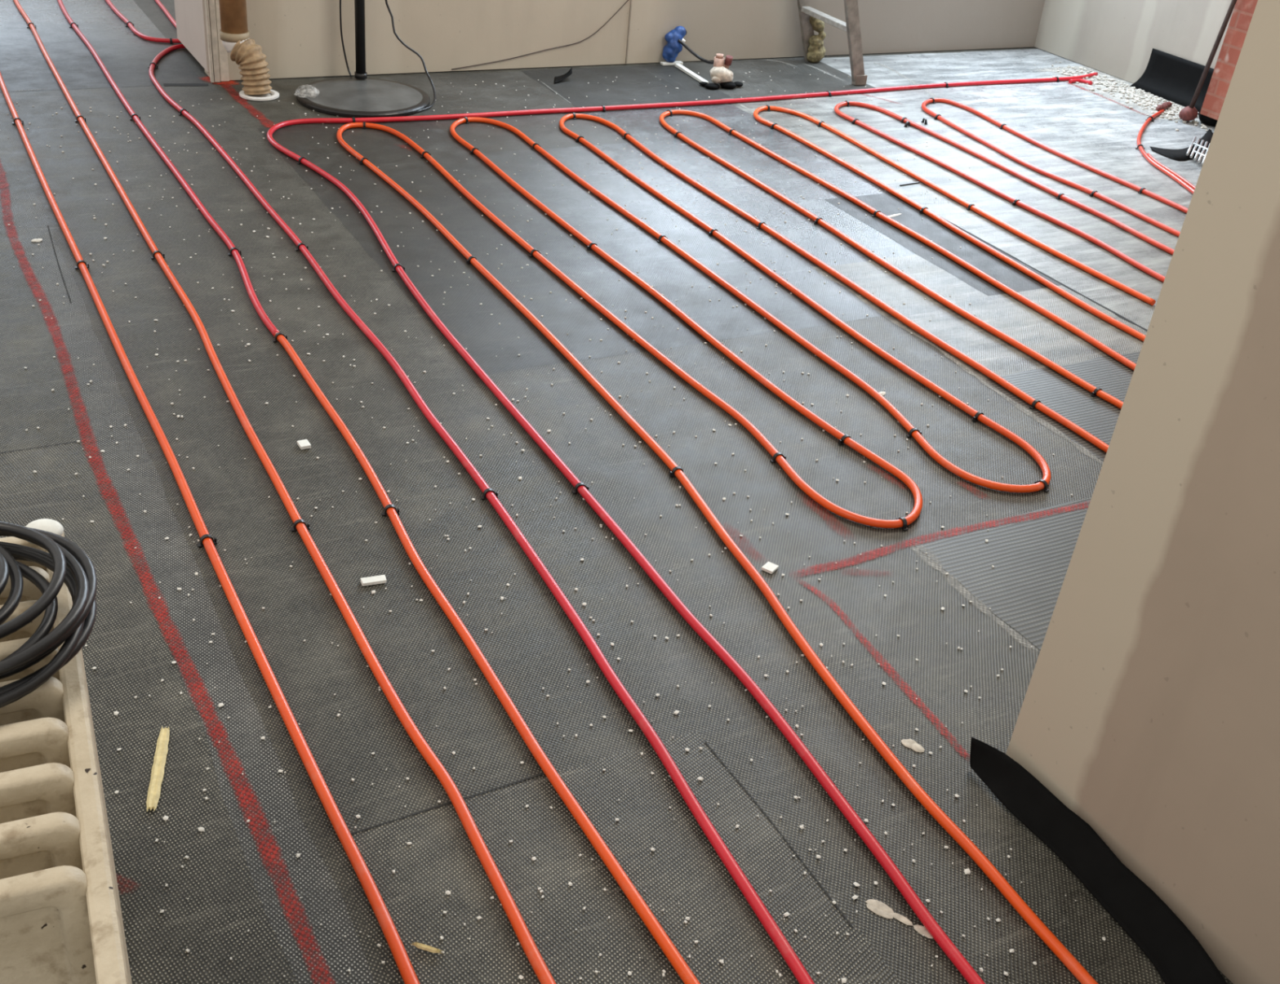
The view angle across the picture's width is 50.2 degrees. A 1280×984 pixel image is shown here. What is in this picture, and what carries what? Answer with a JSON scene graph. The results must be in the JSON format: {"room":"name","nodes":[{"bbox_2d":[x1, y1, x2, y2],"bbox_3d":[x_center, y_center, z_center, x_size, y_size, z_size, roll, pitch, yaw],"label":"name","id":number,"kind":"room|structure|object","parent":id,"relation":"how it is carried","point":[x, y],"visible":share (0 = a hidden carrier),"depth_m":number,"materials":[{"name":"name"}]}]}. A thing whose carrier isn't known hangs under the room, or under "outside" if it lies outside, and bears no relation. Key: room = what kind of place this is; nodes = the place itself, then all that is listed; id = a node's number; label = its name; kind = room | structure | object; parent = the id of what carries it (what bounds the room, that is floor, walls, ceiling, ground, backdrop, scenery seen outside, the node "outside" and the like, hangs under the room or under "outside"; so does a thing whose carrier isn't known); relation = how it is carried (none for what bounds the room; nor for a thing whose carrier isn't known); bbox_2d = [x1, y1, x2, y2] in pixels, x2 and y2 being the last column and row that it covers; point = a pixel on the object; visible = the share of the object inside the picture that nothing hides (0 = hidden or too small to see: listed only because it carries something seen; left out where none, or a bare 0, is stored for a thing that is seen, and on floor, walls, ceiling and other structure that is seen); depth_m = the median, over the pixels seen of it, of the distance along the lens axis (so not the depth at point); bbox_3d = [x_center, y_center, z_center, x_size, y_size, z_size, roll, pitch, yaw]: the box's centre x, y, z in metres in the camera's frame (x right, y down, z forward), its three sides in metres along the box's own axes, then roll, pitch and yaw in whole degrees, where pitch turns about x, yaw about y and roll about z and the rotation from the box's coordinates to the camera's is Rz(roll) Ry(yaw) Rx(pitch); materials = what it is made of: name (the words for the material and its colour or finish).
{"room":"building under construction","nodes":[
{"label":"building under construction","id":0,"kind":"room"},
{"bbox_2d":[0,0,1233,983],"bbox_3d":[0.381,-1.069,5.036,10.500,0.082,11.100,-11,35,-26],"label":"floor","id":1,"kind":"structure","parent":0,"point":[238,876],"depth_m":3.11,"materials":[{"name":"plastic"}]},
{"bbox_2d":[31,238,42,241],"bbox_3d":[-1.785,-0.745,4.044,0.032,0.006,0.020,-6,33,-19],"label":"lump","id":2,"kind":"object","parent":1,"relation":"on","point":[34,239],"visible":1,"depth_m":4.04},
{"bbox_2d":[0,520,132,983],"bbox_3d":[-0.731,0.469,1.554,0.335,0.670,0.780,-9,34,-23],"label":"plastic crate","id":3,"kind":"object","parent":1,"relation":"on","point":[61,922],"depth_m":1.39,"materials":[{"name":"beige paint"}]},
{"bbox_2d":[25,518,63,543],"bbox_3d":[-0.748,0.049,1.714,0.047,0.022,0.044,-11,35,-26],"label":"lump","id":4,"kind":"object","parent":3,"relation":"on","point":[55,526],"visible":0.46,"depth_m":1.71,"materials":[{"name":"white plastic"}]},
{"bbox_2d":[105,0,181,43],"bbox_3d":[-2.602,-2.445,6.717,0.231,0.019,1.966,-15,37,-31],"label":"pipe","id":5,"kind":"object","parent":1,"relation":"on","point":[110,4],"visible":0.88,"depth_m":6.11,"materials":[{"name":"red plastic"}]},
{"bbox_2d":[146,726,169,810],"bbox_3d":[-0.785,0.448,2.228,0.021,0.004,0.204,-1,32,-11],"label":"wood splinter","id":6,"kind":"object","parent":1,"relation":"on","point":[162,748],"visible":1,"depth_m":2.22,"materials":[{"name":"wood"}]},
{"bbox_2d":[154,0,176,28],"bbox_3d":[-2.321,-2.362,6.627,0.031,0.019,1.254,-10,34,-24],"label":"pipe","id":7,"kind":"object","parent":1,"relation":"on","point":[162,6],"visible":0.75,"depth_m":6.47,"materials":[{"name":"red plastic"}]},
{"bbox_2d":[198,826,204,831],"bbox_3d":[-0.682,0.524,2.125,0.010,0.003,0.008,-4,32,-17],"label":"crumb","id":8,"kind":"object","parent":1,"relation":"on","point":[200,828],"visible":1,"depth_m":2.12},
{"bbox_2d":[0,71,420,983],"bbox_3d":[-1.674,-0.745,4.048,0.052,0.019,5.981,-11,35,-26],"label":"pipe","id":9,"kind":"object","parent":1,"relation":"on","point":[401,957],"visible":1,"depth_m":2.52,"materials":[{"name":"orange plastic"}]},
{"bbox_2d":[12,117,23,124],"bbox_3d":[-2.247,-1.340,4.936,0.038,0.022,0.012,-9,34,-24],"label":"clip","id":10,"kind":"object","parent":9,"relation":"attached to","point":[15,118],"visible":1,"depth_m":4.93,"materials":[{"name":"black plastic"}]},
{"bbox_2d":[75,259,88,268],"bbox_3d":[-1.593,-0.649,3.900,0.038,0.022,0.012,-8,34,-22],"label":"clip","id":11,"kind":"object","parent":9,"relation":"attached to","point":[81,260],"visible":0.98,"depth_m":3.90,"materials":[{"name":"black plastic"}]},
{"bbox_2d":[196,533,217,547],"bbox_3d":[-0.881,0.097,2.780,0.038,0.022,0.012,-12,35,-28],"label":"clip","id":12,"kind":"object","parent":9,"relation":"attached to","point":[206,535],"visible":1,"depth_m":2.77,"materials":[{"name":"black plastic"}]},
{"bbox_2d":[218,0,279,101],"bbox_3d":[-1.466,-2.546,4.954,0.228,2.197,0.160,25,36,28],"label":"drain pipe","id":13,"kind":"object","parent":1,"relation":"on","point":[233,33],"visible":1,"depth_m":5.40,"materials":[{"name":"brown plastic"}]},
{"bbox_2d":[13,0,555,983],"bbox_3d":[-1.695,-0.991,4.453,0.051,0.019,6.991,-11,35,-26],"label":"pipe","id":14,"kind":"object","parent":1,"relation":"on","point":[526,941],"visible":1,"depth_m":2.59,"materials":[{"name":"orange plastic"}]},
{"bbox_2d":[75,115,86,121],"bbox_3d":[-2.057,-1.372,5.023,0.038,0.022,0.012,-11,35,-26],"label":"clip","id":15,"kind":"object","parent":14,"relation":"attached to","point":[77,116],"visible":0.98,"depth_m":5.02,"materials":[{"name":"black plastic"}]},
{"bbox_2d":[151,250,164,258],"bbox_3d":[-1.414,-0.696,4.008,0.038,0.022,0.012,-10,35,-25],"label":"clip","id":16,"kind":"object","parent":14,"relation":"attached to","point":[155,251],"visible":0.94,"depth_m":4.00,"materials":[{"name":"black plastic"}]},
{"bbox_2d":[290,519,309,531],"bbox_3d":[-0.711,0.069,2.857,0.038,0.022,0.012,-7,33,-21],"label":"clip","id":17,"kind":"object","parent":14,"relation":"attached to","point":[293,529],"visible":0.96,"depth_m":2.85,"materials":[{"name":"black plastic"}]},
{"bbox_2d":[297,439,311,449],"bbox_3d":[-0.776,-0.110,3.156,0.024,0.008,0.031,-12,35,-28],"label":"foam offcut","id":18,"kind":"object","parent":1,"relation":"on","point":[303,444],"visible":1,"depth_m":3.15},
{"bbox_2d":[296,0,430,117],"bbox_3d":[-1.059,-2.287,5.178,0.536,1.598,0.536,-11,35,-26],"label":"stand","id":19,"kind":"object","parent":1,"relation":"on","point":[359,95],"visible":1,"depth_m":5.56,"materials":[{"name":"black metal"}]},
{"bbox_2d":[295,84,319,97],"bbox_3d":[-1.339,-1.614,5.491,0.101,0.037,0.107,-11,35,-26],"label":"plastic bag","id":20,"kind":"object","parent":19,"relation":"on","point":[316,90],"visible":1,"depth_m":5.50,"materials":[{"name":"white"}]},
{"bbox_2d":[385,0,435,113],"bbox_3d":[-0.910,-1.796,5.495,0.150,0.462,0.315,-11,35,-26],"label":"power cord","id":21,"kind":"object","parent":19,"relation":"hanging from","point":[386,2],"visible":1,"depth_m":5.57,"materials":[{"name":"black rubber"}]},
{"bbox_2d":[360,574,386,586],"bbox_3d":[-0.531,0.176,2.724,0.049,0.007,0.021,-7,33,-21],"label":"foam offcut","id":22,"kind":"object","parent":1,"relation":"on","point":[380,579],"visible":1,"depth_m":2.72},
{"bbox_2d":[57,0,700,983],"bbox_3d":[-1.505,-1.002,4.506,0.077,0.019,7.072,-11,35,-26],"label":"pipe","id":23,"kind":"object","parent":1,"relation":"on","point":[658,932],"visible":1,"depth_m":2.61,"materials":[{"name":"red plastic"}]},
{"bbox_2d":[129,113,140,119],"bbox_3d":[-1.882,-1.398,5.095,0.038,0.022,0.012,-7,33,-21],"label":"clip","id":24,"kind":"object","parent":23,"relation":"attached to","point":[133,113],"visible":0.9,"depth_m":5.09,"materials":[{"name":"black plastic"}]},
{"bbox_2d":[227,247,241,255],"bbox_3d":[-1.210,-0.718,4.080,0.038,0.022,0.012,-9,34,-24],"label":"clip","id":25,"kind":"object","parent":23,"relation":"attached to","point":[232,248],"visible":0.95,"depth_m":4.08,"materials":[{"name":"black plastic"}]},
{"bbox_2d":[272,332,287,342],"bbox_3d":[-0.951,-0.410,3.611,0.038,0.022,0.012,-12,35,-27],"label":"clip","id":26,"kind":"object","parent":23,"relation":"attached to","point":[277,333],"visible":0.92,"depth_m":3.61,"materials":[{"name":"black plastic"}]},
{"bbox_2d":[381,503,399,515],"bbox_3d":[-0.536,0.038,2.938,0.038,0.022,0.012,-5,33,-18],"label":"clip","id":27,"kind":"object","parent":23,"relation":"attached to","point":[384,513],"visible":0.94,"depth_m":2.93,"materials":[{"name":"black plastic"}]},
{"bbox_2d":[391,263,404,271],"bbox_3d":[-0.722,-0.671,4.085,0.038,0.022,0.012,-5,33,-18],"label":"clip","id":28,"kind":"object","parent":1,"relation":"on","point":[396,264],"visible":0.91,"depth_m":4.08,"materials":[{"name":"black plastic"}]},
{"bbox_2d":[411,941,443,953],"bbox_3d":[-0.306,0.654,1.966,0.052,0.004,0.008,13,32,11],"label":"wood splinter","id":29,"kind":"object","parent":1,"relation":"on","point":[420,945],"visible":1,"depth_m":1.96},
{"bbox_2d":[148,44,814,983],"bbox_3d":[-0.954,-0.597,3.925,0.307,0.019,5.428,-9,34,-23],"label":"pipe","id":30,"kind":"object","parent":1,"relation":"on","point":[777,936],"visible":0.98,"depth_m":2.67,"materials":[{"name":"red plastic"}]},
{"bbox_2d":[178,108,188,115],"bbox_3d":[-1.736,-1.446,5.200,0.038,0.022,0.012,-19,39,-35],"label":"clip","id":31,"kind":"object","parent":30,"relation":"attached to","point":[181,109],"visible":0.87,"depth_m":5.19,"materials":[{"name":"black plastic"}]},
{"bbox_2d":[295,242,308,250],"bbox_3d":[-1.029,-0.746,4.157,0.038,0.022,0.012,-8,34,-22],"label":"clip","id":32,"kind":"object","parent":30,"relation":"attached to","point":[300,243],"visible":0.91,"depth_m":4.15,"materials":[{"name":"black plastic"}]},
{"bbox_2d":[480,488,497,499],"bbox_3d":[-0.334,0.003,3.030,0.038,0.022,0.012,-8,34,-22],"label":"clip","id":33,"kind":"object","parent":30,"relation":"attached to","point":[482,497],"visible":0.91,"depth_m":3.03,"materials":[{"name":"black plastic"}]},
{"bbox_2d":[7,63,1075,983],"bbox_3d":[0.339,-0.628,4.216,4.675,0.004,4.713,-11,35,-26],"label":"plaster grit","id":34,"kind":"object","parent":1,"relation":"on","point":[188,950],"visible":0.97,"depth_m":3.17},
{"bbox_2d":[554,66,572,83],"bbox_3d":[-0.342,-1.861,6.096,0.077,0.052,0.134,4,31,-4],"label":"strip","id":35,"kind":"object","parent":1,"relation":"on","point":[557,79],"visible":1,"depth_m":6.11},
{"bbox_2d":[660,61,683,65],"bbox_3d":[0.151,-2.047,6.530,0.110,0.012,0.030,-11,35,-26],"label":"batten","id":36,"kind":"object","parent":1,"relation":"on","point":[663,63],"visible":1,"depth_m":6.52,"materials":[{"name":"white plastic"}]},
{"bbox_2d":[266,72,1097,983],"bbox_3d":[1.445,-0.711,4.527,4.446,0.019,4.397,-11,35,-26],"label":"pipe","id":37,"kind":"object","parent":1,"relation":"on","point":[956,957],"visible":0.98,"depth_m":3.09,"materials":[{"name":"red plastic"}]},
{"bbox_2d":[297,156,307,164],"bbox_3d":[-1.196,-1.175,4.842,0.038,0.022,0.012,-19,39,-35],"label":"clip","id":38,"kind":"object","parent":37,"relation":"attached to","point":[300,157],"visible":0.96,"depth_m":4.83,"materials":[{"name":"black plastic"}]},
{"bbox_2d":[571,482,589,493],"bbox_3d":[-0.134,-0.010,3.087,0.038,0.022,0.012,-7,33,-21],"label":"clip","id":39,"kind":"object","parent":37,"relation":"attached to","point":[575,491],"visible":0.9,"depth_m":3.08,"materials":[{"name":"black plastic"}]},
{"bbox_2d":[675,63,708,83],"bbox_3d":[0.240,-1.951,6.383,0.024,0.014,0.323,-8,34,-22],"label":"batten","id":40,"kind":"object","parent":1,"relation":"on","point":[679,66],"visible":1,"depth_m":6.38,"materials":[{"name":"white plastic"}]},
{"bbox_2d":[698,53,742,89],"bbox_3d":[0.380,-1.916,6.235,0.205,0.144,0.116,-11,35,-26],"label":"valve","id":41,"kind":"object","parent":1,"relation":"on","point":[720,74],"visible":1,"depth_m":6.22,"materials":[{"name":"pink plastic"}]},
{"bbox_2d":[336,106,1155,983],"bbox_3d":[0.652,-0.493,4.028,2.220,0.019,4.329,-11,35,-26],"label":"pipe","id":42,"kind":"object","parent":1,"relation":"on","point":[1078,971],"visible":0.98,"depth_m":4.00,"materials":[{"name":"orange plastic"}]},
{"bbox_2d":[359,157,368,164],"bbox_3d":[-0.986,-1.187,4.897,0.038,0.022,0.012,-11,35,-26],"label":"clip","id":43,"kind":"object","parent":42,"relation":"attached to","point":[362,158],"visible":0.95,"depth_m":4.89,"materials":[{"name":"black plastic"}]},
{"bbox_2d":[420,151,431,158],"bbox_3d":[-0.787,-1.239,5.019,0.038,0.022,0.012,-13,35,-28],"label":"clip","id":44,"kind":"object","parent":42,"relation":"attached to","point":[424,152],"visible":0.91,"depth_m":5.01,"materials":[{"name":"black plastic"}]},
{"bbox_2d":[466,255,476,264],"bbox_3d":[-0.513,-0.711,4.188,0.038,0.022,0.012,-14,36,-29],"label":"clip","id":45,"kind":"object","parent":42,"relation":"attached to","point":[468,261],"visible":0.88,"depth_m":4.18,"materials":[{"name":"black plastic"}]},
{"bbox_2d":[470,147,479,154],"bbox_3d":[-0.615,-1.274,5.106,0.038,0.022,0.012,-13,36,-29],"label":"clip","id":46,"kind":"object","parent":42,"relation":"attached to","point":[473,148],"visible":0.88,"depth_m":5.10,"materials":[{"name":"black plastic"}]},
{"bbox_2d":[528,248,541,257],"bbox_3d":[-0.329,-0.749,4.282,0.038,0.022,0.012,-11,35,-26],"label":"clip","id":47,"kind":"object","parent":42,"relation":"attached to","point":[533,250],"visible":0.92,"depth_m":4.28,"materials":[{"name":"black plastic"}]},
{"bbox_2d":[586,242,597,249],"bbox_3d":[-0.150,-0.787,4.376,0.038,0.022,0.012,-10,34,-24],"label":"clip","id":48,"kind":"object","parent":42,"relation":"attached to","point":[588,247],"visible":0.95,"depth_m":4.37,"materials":[{"name":"black plastic"}]},
{"bbox_2d":[656,234,667,242],"bbox_3d":[0.074,-0.833,4.491,0.038,0.022,0.012,-13,35,-28],"label":"clip","id":49,"kind":"object","parent":42,"relation":"attached to","point":[662,235],"visible":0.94,"depth_m":4.49,"materials":[{"name":"black plastic"}]},
{"bbox_2d":[669,466,685,476],"bbox_3d":[0.088,-0.048,3.188,0.038,0.022,0.012,-6,33,-19],"label":"clip","id":50,"kind":"object","parent":42,"relation":"attached to","point":[671,473],"visible":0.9,"depth_m":3.18,"materials":[{"name":"black plastic"}]},
{"bbox_2d":[708,228,718,235],"bbox_3d":[0.249,-0.872,4.585,0.038,0.022,0.012,-13,36,-28],"label":"clip","id":51,"kind":"object","parent":42,"relation":"attached to","point":[710,233],"visible":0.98,"depth_m":4.58,"materials":[{"name":"black plastic"}]},
{"bbox_2d":[756,221,766,229],"bbox_3d":[0.418,-0.915,4.686,0.038,0.022,0.012,-15,37,-31],"label":"clip","id":52,"kind":"object","parent":42,"relation":"attached to","point":[761,222],"visible":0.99,"depth_m":4.68,"materials":[{"name":"black plastic"}]},
{"bbox_2d":[769,452,786,462],"bbox_3d":[0.334,-0.084,3.290,0.038,0.022,0.012,-7,33,-20],"label":"clip","id":53,"kind":"object","parent":42,"relation":"attached to","point":[773,460],"visible":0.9,"depth_m":3.29,"materials":[{"name":"black plastic"}]},
{"bbox_2d":[813,217,822,224],"bbox_3d":[0.626,-0.949,4.778,0.038,0.022,0.012,-15,37,-31],"label":"clip","id":54,"kind":"object","parent":42,"relation":"attached to","point":[815,222],"visible":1,"depth_m":4.77,"materials":[{"name":"black plastic"}]},
{"bbox_2d":[838,434,851,444],"bbox_3d":[0.512,-0.131,3.399,0.038,0.022,0.012,-12,35,-27],"label":"clip","id":55,"kind":"object","parent":42,"relation":"attached to","point":[842,440],"visible":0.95,"depth_m":3.39,"materials":[{"name":"black plastic"}]},
{"bbox_2d":[871,209,881,217],"bbox_3d":[0.851,-0.999,4.900,0.038,0.022,0.012,-8,34,-22],"label":"clip","id":56,"kind":"object","parent":42,"relation":"attached to","point":[876,211],"visible":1,"depth_m":4.89,"materials":[{"name":"black plastic"}]},
{"bbox_2d":[896,516,908,530],"bbox_3d":[0.591,0.068,3.081,0.012,0.022,0.038,-9,34,-24],"label":"clip","id":57,"kind":"object","parent":42,"relation":"attached to","point":[904,527],"visible":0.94,"depth_m":3.07,"materials":[{"name":"black plastic"}]},
{"bbox_2d":[906,427,921,437],"bbox_3d":[0.696,-0.151,3.463,0.038,0.022,0.012,-4,32,-16],"label":"clip","id":58,"kind":"object","parent":42,"relation":"attached to","point":[913,429],"visible":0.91,"depth_m":3.46,"materials":[{"name":"black plastic"}]},
{"bbox_2d":[972,411,983,422],"bbox_3d":[0.887,-0.199,3.576,0.038,0.022,0.012,-17,38,-33],"label":"clip","id":59,"kind":"object","parent":42,"relation":"attached to","point":[977,414],"visible":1,"depth_m":3.57,"materials":[{"name":"black plastic"}]},
{"bbox_2d":[1029,399,1042,408],"bbox_3d":[1.064,-0.237,3.669,0.038,0.022,0.012,-14,36,-30],"label":"clip","id":60,"kind":"object","parent":42,"relation":"attached to","point":[1035,401],"visible":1,"depth_m":3.66,"materials":[{"name":"black plastic"}]},
{"bbox_2d":[1034,479,1048,492],"bbox_3d":[0.968,-0.018,3.289,0.012,0.022,0.038,-22,41,-38],"label":"clip","id":61,"kind":"object","parent":42,"relation":"attached to","point":[1043,481],"visible":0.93,"depth_m":3.28,"materials":[{"name":"black plastic"}]},
{"bbox_2d":[1090,386,1102,396],"bbox_3d":[1.262,-0.277,3.769,0.038,0.022,0.012,-12,35,-28],"label":"clip","id":62,"kind":"object","parent":42,"relation":"attached to","point":[1094,393],"visible":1,"depth_m":3.76,"materials":[{"name":"black plastic"}]},
{"bbox_2d":[760,561,778,573],"bbox_3d":[0.275,0.160,2.890,0.027,0.006,0.031,23,35,26],"label":"foam offcut","id":63,"kind":"object","parent":1,"relation":"on","point":[769,566],"visible":1,"depth_m":2.88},
{"bbox_2d":[796,0,867,85],"bbox_3d":[0.757,-2.861,6.049,0.782,2.015,0.503,-11,35,-26],"label":"ladder","id":64,"kind":"object","parent":1,"relation":"on","point":[811,19],"visible":1,"depth_m":6.51,"materials":[{"name":"metal"}]},
{"bbox_2d":[841,977,846,982],"bbox_3d":[0.296,0.709,1.986,0.007,0.003,0.008,5,31,-2],"label":"crumb","id":65,"kind":"object","parent":1,"relation":"on","point":[843,980],"visible":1,"depth_m":1.98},
{"bbox_2d":[888,213,902,217],"bbox_3d":[0.906,-0.993,4.921,0.114,0.003,0.015,-19,39,-36],"label":"lump","id":66,"kind":"object","parent":1,"relation":"on","point":[895,215],"visible":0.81,"depth_m":4.93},
{"bbox_2d":[865,898,933,937],"bbox_3d":[0.399,0.654,2.095,0.117,0.003,0.026,23,35,26],"label":"lump","id":67,"kind":"object","parent":1,"relation":"on","point":[879,908],"visible":1,"depth_m":2.10,"materials":[{"name":"paint"}]},
{"bbox_2d":[903,120,911,127],"bbox_3d":[1.167,-1.604,5.961,0.012,0.022,0.038,27,37,32],"label":"clip","id":68,"kind":"object","parent":1,"relation":"on","point":[907,123],"visible":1,"depth_m":5.95,"materials":[{"name":"black plastic"}]},
{"bbox_2d":[899,182,919,186],"bbox_3d":[1.037,-1.185,5.259,0.103,0.004,0.005,-15,37,-31],"label":"scrap","id":69,"kind":"object","parent":1,"relation":"on","point":[913,182],"visible":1,"depth_m":5.26,"materials":[{"name":"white plastic"}]},
{"bbox_2d":[901,738,924,751],"bbox_3d":[0.488,0.453,2.444,0.026,0.003,0.045,-19,39,-35],"label":"lump","id":70,"kind":"object","parent":1,"relation":"on","point":[909,743],"visible":1,"depth_m":2.44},
{"bbox_2d":[919,206,928,213],"bbox_3d":[1.036,-1.027,4.978,0.038,0.022,0.012,-9,34,-23],"label":"clip","id":71,"kind":"object","parent":1,"relation":"on","point":[923,207],"visible":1,"depth_m":4.97,"materials":[{"name":"black plastic"}]},
{"bbox_2d":[920,118,927,124],"bbox_3d":[1.255,-1.636,6.029,0.012,0.022,0.038,-6,33,-19],"label":"clip","id":72,"kind":"object","parent":1,"relation":"on","point":[923,119],"visible":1,"depth_m":6.02,"materials":[{"name":"black plastic"}]},
{"bbox_2d":[964,867,970,874],"bbox_3d":[0.524,0.608,2.192,0.010,0.004,0.010,3,31,-6],"label":"crumb","id":73,"kind":"object","parent":1,"relation":"on","point":[966,871],"visible":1,"depth_m":2.19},
{"bbox_2d":[834,97,1187,282],"bbox_3d":[1.784,-1.031,5.117,0.713,0.019,3.057,-10,34,-24],"label":"pipe","id":74,"kind":"object","parent":1,"relation":"on","point":[1148,271],"visible":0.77,"depth_m":5.46,"materials":[{"name":"orange plastic"}]},
{"bbox_2d":[1011,198,1020,205],"bbox_3d":[1.421,-1.093,5.155,0.038,0.022,0.012,-15,37,-30],"label":"clip","id":75,"kind":"object","parent":74,"relation":"attached to","point":[1016,199],"visible":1,"depth_m":5.15,"materials":[{"name":"black plastic"}]},
{"bbox_2d":[1089,190,1097,196],"bbox_3d":[1.774,-1.165,5.334,0.038,0.022,0.012,-12,35,-27],"label":"clip","id":76,"kind":"object","parent":74,"relation":"attached to","point":[1093,191],"visible":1,"depth_m":5.33,"materials":[{"name":"black plastic"}]},
{"bbox_2d":[1068,78,1093,84],"bbox_3d":[2.235,-2.086,6.949,0.125,0.019,0.055,4,31,-4],"label":"pipe","id":77,"kind":"object","parent":1,"relation":"on","point":[1078,80],"visible":1,"depth_m":6.94,"materials":[{"name":"red plastic"}]},
{"bbox_2d":[969,736,1227,983],"bbox_3d":[0.737,0.614,2.166,0.079,0.048,0.670,-8,34,-22],"label":"strip","id":78,"kind":"object","parent":1,"relation":"on","point":[1177,955],"visible":1,"depth_m":2.19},
{"bbox_2d":[1034,62,1212,131],"bbox_3d":[2.422,-1.988,6.824,0.396,0.019,1.232,-9,34,-23],"label":"rubble","id":79,"kind":"object","parent":1,"relation":"on","point":[1136,97],"visible":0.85,"depth_m":6.82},
{"bbox_2d":[1155,101,1172,111],"bbox_3d":[2.535,-1.865,6.614,0.038,0.033,0.171,25,36,29],"label":"fragment","id":80,"kind":"object","parent":79,"relation":"on","point":[1165,105],"visible":0.99,"depth_m":6.58,"materials":[{"name":"plastic"}]},
{"bbox_2d":[1137,109,1194,194],"bbox_3d":[2.275,-1.437,5.877,0.230,0.017,1.649,9,31,5],"label":"pipe","id":81,"kind":"object","parent":1,"relation":"on","point":[1141,149],"visible":0.79,"depth_m":5.80,"materials":[{"name":"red plastic"}]},
{"bbox_2d":[1146,153,1195,189],"bbox_3d":[2.229,-1.253,5.563,0.022,0.012,0.768,1,31,-9],"label":"pipe","id":82,"kind":"object","parent":1,"relation":"on","point":[1181,178],"visible":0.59,"depth_m":5.66,"materials":[{"name":"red plastic"}]},
{"bbox_2d":[1149,128,1213,160],"bbox_3d":[2.486,-1.551,6.107,0.624,0.009,0.183,-23,41,-39],"label":"scrap","id":83,"kind":"object","parent":1,"relation":"on","point":[1177,154],"visible":0.71,"depth_m":5.97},
{"bbox_2d":[1186,136,1209,164],"bbox_3d":[2.455,-1.480,5.957,0.141,0.015,0.480,15,32,15],"label":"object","id":84,"kind":"object","parent":1,"relation":"on","point":[1193,143],"visible":0.66,"depth_m":5.97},
{"bbox_2d":[1178,0,1236,121],"bbox_3d":[2.666,-2.239,6.112,0.084,1.208,0.192,-11,35,-26],"label":"rod","id":85,"kind":"object","parent":1,"relation":"on","point":[1189,113],"visible":1,"depth_m":6.32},
{"bbox_2d":[1198,111,1217,125],"bbox_3d":[2.808,-1.837,6.512,0.163,0.156,0.403,30,38,34],"label":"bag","id":86,"kind":"object","parent":1,"relation":"on","point":[1206,120],"visible":0.07,"depth_m":6.42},
{"bbox_2d":[204,0,1044,79],"bbox_3d":[0.299,-3.223,5.992,4.484,2.596,0.145,-11,35,-26],"label":"wall","id":87,"kind":"structure","parent":0,"point":[297,38],"depth_m":6.28,"materials":[{"name":"paint"}]},
{"bbox_2d":[173,0,209,71],"bbox_3d":[-1.672,-2.980,5.220,0.278,2.565,0.565,-11,35,-26],"label":"wall","id":88,"kind":"structure","parent":87,"relation":"attached to","point":[190,15],"depth_m":5.70,"materials":[{"name":"paint"}]},
{"bbox_2d":[204,0,229,82],"bbox_3d":[-1.610,-2.793,4.950,0.074,2.596,0.023,-11,35,-26],"label":"trim","id":89,"kind":"structure","parent":87,"relation":"attached to","point":[217,53],"depth_m":5.54,"materials":[{"name":"paint"}]},
{"bbox_2d":[339,0,351,76],"bbox_3d":[-1.228,-1.924,5.710,0.047,0.373,0.023,5,31,-2],"label":"power cord","id":90,"kind":"object","parent":87,"relation":"hanging from","point":[340,20],"visible":1,"depth_m":5.72,"materials":[{"name":"black rubber"}]},
{"bbox_2d":[451,0,628,70],"bbox_3d":[-0.415,-2.100,6.179,0.921,0.348,0.004,-11,35,-26],"label":"wire","id":91,"kind":"object","parent":87,"relation":"attached to","point":[628,0],"visible":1,"depth_m":6.22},
{"bbox_2d":[625,0,631,64],"bbox_3d":[0.048,-3.129,5.793,0.006,2.596,0.005,-11,35,-26],"label":"trim","id":92,"kind":"structure","parent":87,"relation":"attached to","point":[630,6],"depth_m":6.38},
{"bbox_2d":[662,26,686,62],"bbox_3d":[0.163,-2.123,6.490,0.114,0.170,0.091,-11,35,-26],"label":"wall outlet","id":93,"kind":"object","parent":87,"relation":"attached to","point":[671,50],"visible":1,"depth_m":6.46,"materials":[{"name":"blue plastic"}]},
{"bbox_2d":[677,39,714,64],"bbox_3d":[0.303,-2.033,6.380,0.099,0.086,0.328,-15,37,-31],"label":"flexible hose","id":94,"kind":"object","parent":93,"relation":"attached to","point":[679,41],"visible":0.74,"depth_m":6.46,"materials":[{"name":"black rubber"}]},
{"bbox_2d":[1034,0,1235,83],"bbox_3d":[3.566,-2.335,5.075,0.140,2.596,5.420,-11,35,-26],"label":"wall","id":95,"kind":"structure","parent":0,"point":[1117,38],"depth_m":7.02,"materials":[{"name":"paint"}]},
{"bbox_2d":[1129,48,1213,111],"bbox_3d":[2.661,-2.032,6.755,0.057,0.196,0.530,-11,35,-26],"label":"dustpan","id":96,"kind":"object","parent":95,"relation":"attached to","point":[1171,77],"visible":0.82,"depth_m":6.80,"materials":[{"name":"plastic"}]},
{"bbox_2d":[1005,0,1279,983],"bbox_3d":[1.433,0.009,0.814,0.123,2.600,2.649,-11,35,-26],"label":"wall","id":97,"kind":"structure","parent":0,"point":[1150,708],"depth_m":1.98,"materials":[{"name":"paint"}]},
{"bbox_2d":[1200,0,1257,119],"bbox_3d":[3.080,-2.651,5.473,0.250,2.550,0.969,-11,35,-26],"label":"wall pier","id":98,"kind":"object","parent":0,"point":[1243,11],"visible":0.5,"depth_m":6.24,"materials":[{"name":"red brick"}]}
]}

